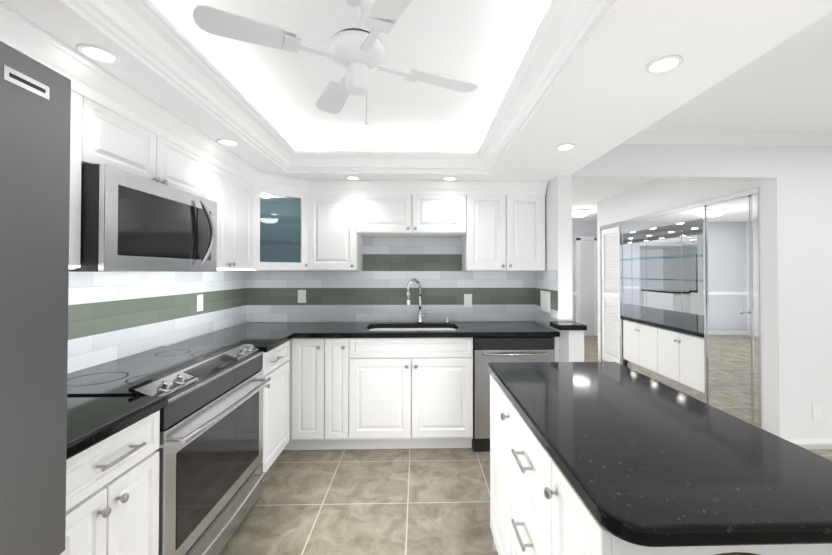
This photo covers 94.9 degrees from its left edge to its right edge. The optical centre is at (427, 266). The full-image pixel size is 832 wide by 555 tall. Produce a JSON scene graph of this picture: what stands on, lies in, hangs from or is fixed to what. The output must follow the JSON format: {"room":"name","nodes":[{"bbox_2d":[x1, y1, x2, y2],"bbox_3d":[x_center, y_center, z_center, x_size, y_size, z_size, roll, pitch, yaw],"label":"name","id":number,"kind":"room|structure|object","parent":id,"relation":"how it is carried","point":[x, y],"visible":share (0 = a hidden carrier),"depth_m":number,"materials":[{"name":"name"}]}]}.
{"room":"kitchen","nodes":[
{"label":"kitchen","id":0,"kind":"room"},
{"bbox_2d":[69,272,245,345],"bbox_3d":[-1.672,0.176,2.899,0.120,2.450,10.550,0,-1,-1],"label":"wall","id":1,"kind":"structure","parent":0,"point":[69,272],"depth_m":2.59,"materials":[{"name":"white tile"}]},
{"bbox_2d":[0,10,91,268],"bbox_3d":[-1.401,-0.356,1.170,0.328,0.728,0.405,0,-1,-1],"label":"upper cabinet","id":2,"kind":"object","parent":1,"relation":"attached to","point":[13,32],"depth_m":1.33,"materials":[{"name":"white wood"}]},
{"bbox_2d":[92,66,207,198],"bbox_3d":[-1.416,-0.541,1.765,0.328,0.341,0.780,0,-1,-1],"label":"upper cabinet","id":3,"kind":"object","parent":1,"relation":"attached to","point":[129,134],"depth_m":1.67,"materials":[{"name":"white wood"}]},
{"bbox_2d":[69,164,216,271],"bbox_3d":[-1.346,-0.171,1.762,0.453,0.390,0.774,0,-1,-1],"label":"microwave","id":4,"kind":"object","parent":3,"relation":"attached to","point":[131,222],"visible":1,"depth_m":1.56,"materials":[{"name":"silver metal"}]},
{"bbox_2d":[67,271,246,373],"bbox_3d":[-1.589,0.251,2.187,0.004,0.456,2.460,0,-1,-1],"label":"backsplash","id":5,"kind":"structure","parent":1,"relation":"attached to","point":[112,316],"depth_m":2.13,"materials":[{"name":"white tile"}]},
{"bbox_2d":[197,294,202,311],"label":"outlet","id":6,"kind":"object","parent":1,"relation":"attached to","point":[199,297],"depth_m":2.68,"materials":[{"name":"white plastic"}]},
{"bbox_2d":[208,142,231,270],"bbox_3d":[-1.430,-0.341,2.295,0.328,0.728,0.285,0,-1,-1],"label":"upper cabinet","id":7,"kind":"object","parent":1,"relation":"attached to","point":[219,161],"depth_m":2.36,"materials":[{"name":"white wood"}]},
{"bbox_2d":[232,158,255,270],"bbox_3d":[-1.439,-0.336,2.629,0.328,0.728,0.385,0,-1,-1],"label":"upper cabinet","id":8,"kind":"object","parent":1,"relation":"attached to","point":[243,176],"depth_m":2.63,"materials":[{"name":"white wood"}]},
{"bbox_2d":[252,170,307,269],"bbox_3d":[-1.136,-0.334,2.968,0.332,0.723,0.332,0,-1,-1],"label":"upper cabinet","id":9,"kind":"object","parent":1,"relation":"attached to","point":[290,223],"depth_m":3.08,"materials":[{"name":"white wood"}]},
{"bbox_2d":[0,0,831,220],"bbox_3d":[2.122,-0.908,3.012,7.750,0.420,10.550,0,-1,-1],"label":"ceiling","id":10,"kind":"structure","parent":0,"point":[755,66],"depth_m":1.82,"materials":[{"name":"white paint"}]},
{"bbox_2d":[76,43,119,63],"bbox_3d":[-1.110,-0.717,1.290,0.111,0.007,0.111,0,-1,-7],"label":"recessed light","id":11,"kind":"object","parent":10,"relation":"in","point":[94,52],"depth_m":1.29,"materials":[{"name":"white"}]},
{"bbox_2d":[39,0,298,174],"bbox_3d":[-0.965,-0.773,1.385,0.165,0.136,2.950,0,-1,-1],"label":"crown molding","id":12,"kind":"structure","parent":10,"relation":"attached to","point":[150,41],"depth_m":1.45,"materials":[{"name":"white wood"}]},
{"bbox_2d":[217,138,238,145],"bbox_3d":[-1.133,-0.705,2.170,0.111,0.007,0.111,0,-1,-7],"label":"recessed light","id":13,"kind":"object","parent":10,"relation":"in","point":[229,142],"depth_m":2.17,"materials":[{"name":"white"}]},
{"bbox_2d":[193,0,477,124],"bbox_3d":[-0.252,-0.754,1.373,0.760,0.469,0.760,0,-1,18],"label":"fan","id":14,"kind":"object","parent":10,"relation":"hanging from","point":[356,53],"visible":1,"depth_m":1.29,"materials":[{"name":"white plastic"}]},
{"bbox_2d":[346,176,359,179],"bbox_3d":[-0.584,-0.694,2.994,0.111,0.007,0.111,0,-1,-7],"label":"recessed light","id":15,"kind":"object","parent":10,"relation":"in","point":[347,177],"depth_m":2.98,"materials":[{"name":"white"}]},
{"bbox_2d":[443,176,456,180],"bbox_3d":[0.176,-0.694,3.014,0.111,0.007,0.111,0,-1,-7],"label":"recessed light","id":16,"kind":"object","parent":10,"relation":"in","point":[449,178],"depth_m":3.01,"materials":[{"name":"white"}]},
{"bbox_2d":[475,0,637,175],"bbox_3d":[0.470,-0.773,1.422,0.165,0.136,2.950,0,-1,-1],"label":"crown molding","id":17,"kind":"structure","parent":10,"relation":"attached to","point":[569,33],"depth_m":1.45,"materials":[{"name":"white wood"}]},
{"bbox_2d":[556,143,575,149],"bbox_3d":[0.816,-0.704,2.250,0.111,0.007,0.111,0,-1,-7],"label":"recessed light","id":18,"kind":"object","parent":10,"relation":"in","point":[567,146],"depth_m":2.24,"materials":[{"name":"white"}]},
{"bbox_2d":[572,209,590,217],"bbox_3d":[2.680,-0.923,6.753,0.388,0.129,0.388,-1,-1,44],"label":"light","id":19,"kind":"object","parent":10,"relation":"attached to","point":[578,213],"visible":0.42,"depth_m":6.54,"materials":[{"name":"white"}]},
{"bbox_2d":[646,55,682,73],"bbox_3d":[0.839,-0.716,1.355,0.111,0.007,0.111,0,-1,-10],"label":"recessed light","id":20,"kind":"object","parent":10,"relation":"in","point":[655,66],"depth_m":1.35,"materials":[{"name":"white"}]},
{"bbox_2d":[363,236,484,321],"bbox_3d":[-0.268,0.184,3.524,2.720,2.450,0.125,0,-1,-1],"label":"wall","id":21,"kind":"structure","parent":0,"point":[363,236],"depth_m":3.46,"materials":[{"name":"white paint"}]},
{"bbox_2d":[298,290,305,302],"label":"outlet","id":22,"kind":"object","parent":21,"relation":"attached to","point":[301,293],"depth_m":3.43,"materials":[{"name":"white plastic"}]},
{"bbox_2d":[304,180,362,270],"bbox_3d":[-0.794,-0.328,3.288,0.425,0.728,0.328,0,-1,-1],"label":"upper cabinet","id":23,"kind":"object","parent":21,"relation":"attached to","point":[335,243],"depth_m":3.12,"materials":[{"name":"white wood"}]},
{"bbox_2d":[247,237,534,321],"bbox_3d":[-0.321,0.113,3.456,2.606,0.766,0.004,0,-1,-1],"label":"backsplash","id":24,"kind":"structure","parent":21,"relation":"attached to","point":[375,293],"depth_m":3.46,"materials":[{"name":"white tile"}]},
{"bbox_2d":[360,180,467,237],"bbox_3d":[-0.132,-0.482,3.307,0.900,0.418,0.328,0,-1,-1],"label":"upper cabinet","id":25,"kind":"object","parent":21,"relation":"attached to","point":[388,208],"depth_m":3.14,"materials":[{"name":"white wood"}]},
{"bbox_2d":[464,294,471,306],"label":"outlet","id":26,"kind":"object","parent":21,"relation":"attached to","point":[467,297],"depth_m":3.46,"materials":[{"name":"white plastic"}]},
{"bbox_2d":[462,182,547,270],"bbox_3d":[0.648,-0.327,3.325,0.660,0.728,0.328,0,-1,-1],"label":"upper cabinet","id":27,"kind":"object","parent":21,"relation":"attached to","point":[506,220],"depth_m":3.16,"materials":[{"name":"white wood"}]},
{"bbox_2d":[299,131,831,448],"bbox_3d":[2.117,0.215,5.454,7.633,2.440,5.384,0,-1,-1],"label":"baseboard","id":28,"kind":"structure","parent":21,"relation":"attached to","point":[586,293],"depth_m":2.92,"materials":[{"name":"white wood"}]},
{"bbox_2d":[219,336,831,554],"bbox_3d":[2.122,1.432,2.981,7.750,0.060,10.550,0,-1,-1],"label":"floor","id":29,"kind":"structure","parent":0,"point":[427,501],"depth_m":2.23,"materials":[{"name":"tile"}]},
{"bbox_2d":[0,41,70,554],"bbox_3d":[-1.182,0.444,0.497,0.696,1.850,0.910,0,-1,-1],"label":"fridge","id":30,"kind":"object","parent":29,"relation":"on","point":[35,111],"visible":1,"depth_m":0.88,"materials":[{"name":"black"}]},
{"bbox_2d":[60,414,159,554],"bbox_3d":[-1.266,0.943,1.167,0.598,0.871,0.427,0,-1,-1],"label":"base cabinet","id":31,"kind":"object","parent":29,"relation":"on","point":[112,490],"depth_m":1.19,"materials":[{"name":"white wood"}]},
{"bbox_2d":[66,396,167,461],"bbox_3d":[-1.248,0.486,1.175,0.622,0.038,0.425,0,-1,-1],"label":"countertop","id":32,"kind":"structure","parent":31,"relation":"on","point":[91,421],"depth_m":1.21,"materials":[{"name":"black stone"}]},
{"bbox_2d":[67,342,270,554],"bbox_3d":[-1.240,0.916,1.837,0.670,0.942,0.900,0,-1,-1],"label":"range","id":33,"kind":"object","parent":29,"relation":"on","point":[211,472],"visible":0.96,"depth_m":1.71,"materials":[{"name":"silver metal"}]},
{"bbox_2d":[262,350,291,472],"bbox_3d":[-1.302,0.961,2.540,0.598,0.871,0.497,0,-1,-1],"label":"base cabinet","id":34,"kind":"object","parent":29,"relation":"on","point":[277,393],"depth_m":2.54,"materials":[{"name":"white wood"}]},
{"bbox_2d":[292,354,327,449],"bbox_3d":[-0.906,0.969,3.133,0.265,0.871,0.598,0,-1,-1],"label":"base cabinet","id":35,"kind":"object","parent":29,"relation":"on","point":[308,370],"depth_m":2.84,"materials":[{"name":"white wood"}]},
{"bbox_2d":[324,354,351,449],"bbox_3d":[-0.683,0.969,3.138,0.180,0.871,0.598,0,-1,-1],"label":"base cabinet","id":36,"kind":"object","parent":29,"relation":"on","point":[338,380],"depth_m":2.84,"materials":[{"name":"white wood"}]},
{"bbox_2d":[352,354,472,448],"bbox_3d":[-0.127,0.969,3.153,0.933,0.871,0.598,0,-1,-1],"label":"base cabinet","id":37,"kind":"object","parent":29,"relation":"on","point":[365,385],"depth_m":2.86,"materials":[{"name":"white wood"}]},
{"bbox_2d":[172,322,559,353],"bbox_3d":[-0.305,0.509,2.885,2.597,0.038,1.124,0,-1,-1],"label":"countertop","id":38,"kind":"structure","parent":37,"relation":"on","point":[272,337],"depth_m":2.86,"materials":[{"name":"black stone"}]},
{"bbox_2d":[406,278,448,322],"bbox_3d":[0.006,0.300,3.333,0.378,0.393,0.191,0,-1,-1],"label":"faucet","id":39,"kind":"object","parent":38,"relation":"on","point":[408,299],"depth_m":3.38,"materials":[{"name":"silver metal"}]},
{"bbox_2d":[472,337,553,450],"bbox_3d":[0.648,0.967,3.128,0.606,0.863,0.631,0,-1,-1],"label":"dishwasher","id":40,"kind":"object","parent":29,"relation":"on","point":[486,350],"visible":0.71,"depth_m":2.86,"materials":[{"name":"silver metal"}]},
{"bbox_2d":[488,362,831,554],"bbox_3d":[0.624,0.924,1.293,0.682,0.910,1.240,0,-1,-1],"label":"kitchen island","id":41,"kind":"object","parent":29,"relation":"on","point":[601,458],"visible":1,"depth_m":0.95,"materials":[{"name":"white"}]},
{"bbox_2d":[535,182,548,326],"bbox_3d":[1.045,0.180,3.260,0.110,2.450,0.450,0,-1,-1],"label":"wall","id":42,"kind":"structure","parent":0,"point":[547,190],"depth_m":3.16,"materials":[{"name":"white paint"}]},
{"bbox_2d":[531,271,557,330],"bbox_3d":[0.987,0.265,3.199,0.004,0.456,0.570,0,-1,-1],"label":"backsplash","id":43,"kind":"structure","parent":42,"relation":"attached to","point":[540,280],"depth_m":3.19,"materials":[{"name":"white tile"}]},
{"bbox_2d":[540,290,549,312],"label":"outlet","id":44,"kind":"object","parent":42,"relation":"attached to","point":[545,307],"depth_m":3.16,"materials":[{"name":"white plastic"}]},
{"bbox_2d":[549,144,831,437],"bbox_3d":[3.496,0.177,3.028,5.000,2.450,0.140,0,-1,-1],"label":"wall","id":45,"kind":"structure","parent":0,"point":[793,183],"depth_m":2.95,"materials":[{"name":"white paint"}]},
{"bbox_2d":[550,321,586,329],"bbox_3d":[1.029,0.433,2.800,0.195,0.038,0.218,0,-1,-1],"label":"countertop","id":46,"kind":"structure","parent":45,"relation":"on","point":[566,325],"depth_m":2.72,"materials":[{"name":"black stone"}]},
{"bbox_2d":[600,188,760,427],"bbox_3d":[2.934,0.399,4.446,0.631,2.045,2.694,0,-1,-1],"label":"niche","id":47,"kind":"object","parent":45,"relation":"attached to","point":[680,291],"visible":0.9,"depth_m":4.11,"materials":[{"name":"silver metal"}]},
{"bbox_2d":[812,404,821,418],"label":"outlet","id":48,"kind":"object","parent":45,"relation":"attached to","point":[816,408],"depth_m":2.93,"materials":[{"name":"white plastic"}]}
]}

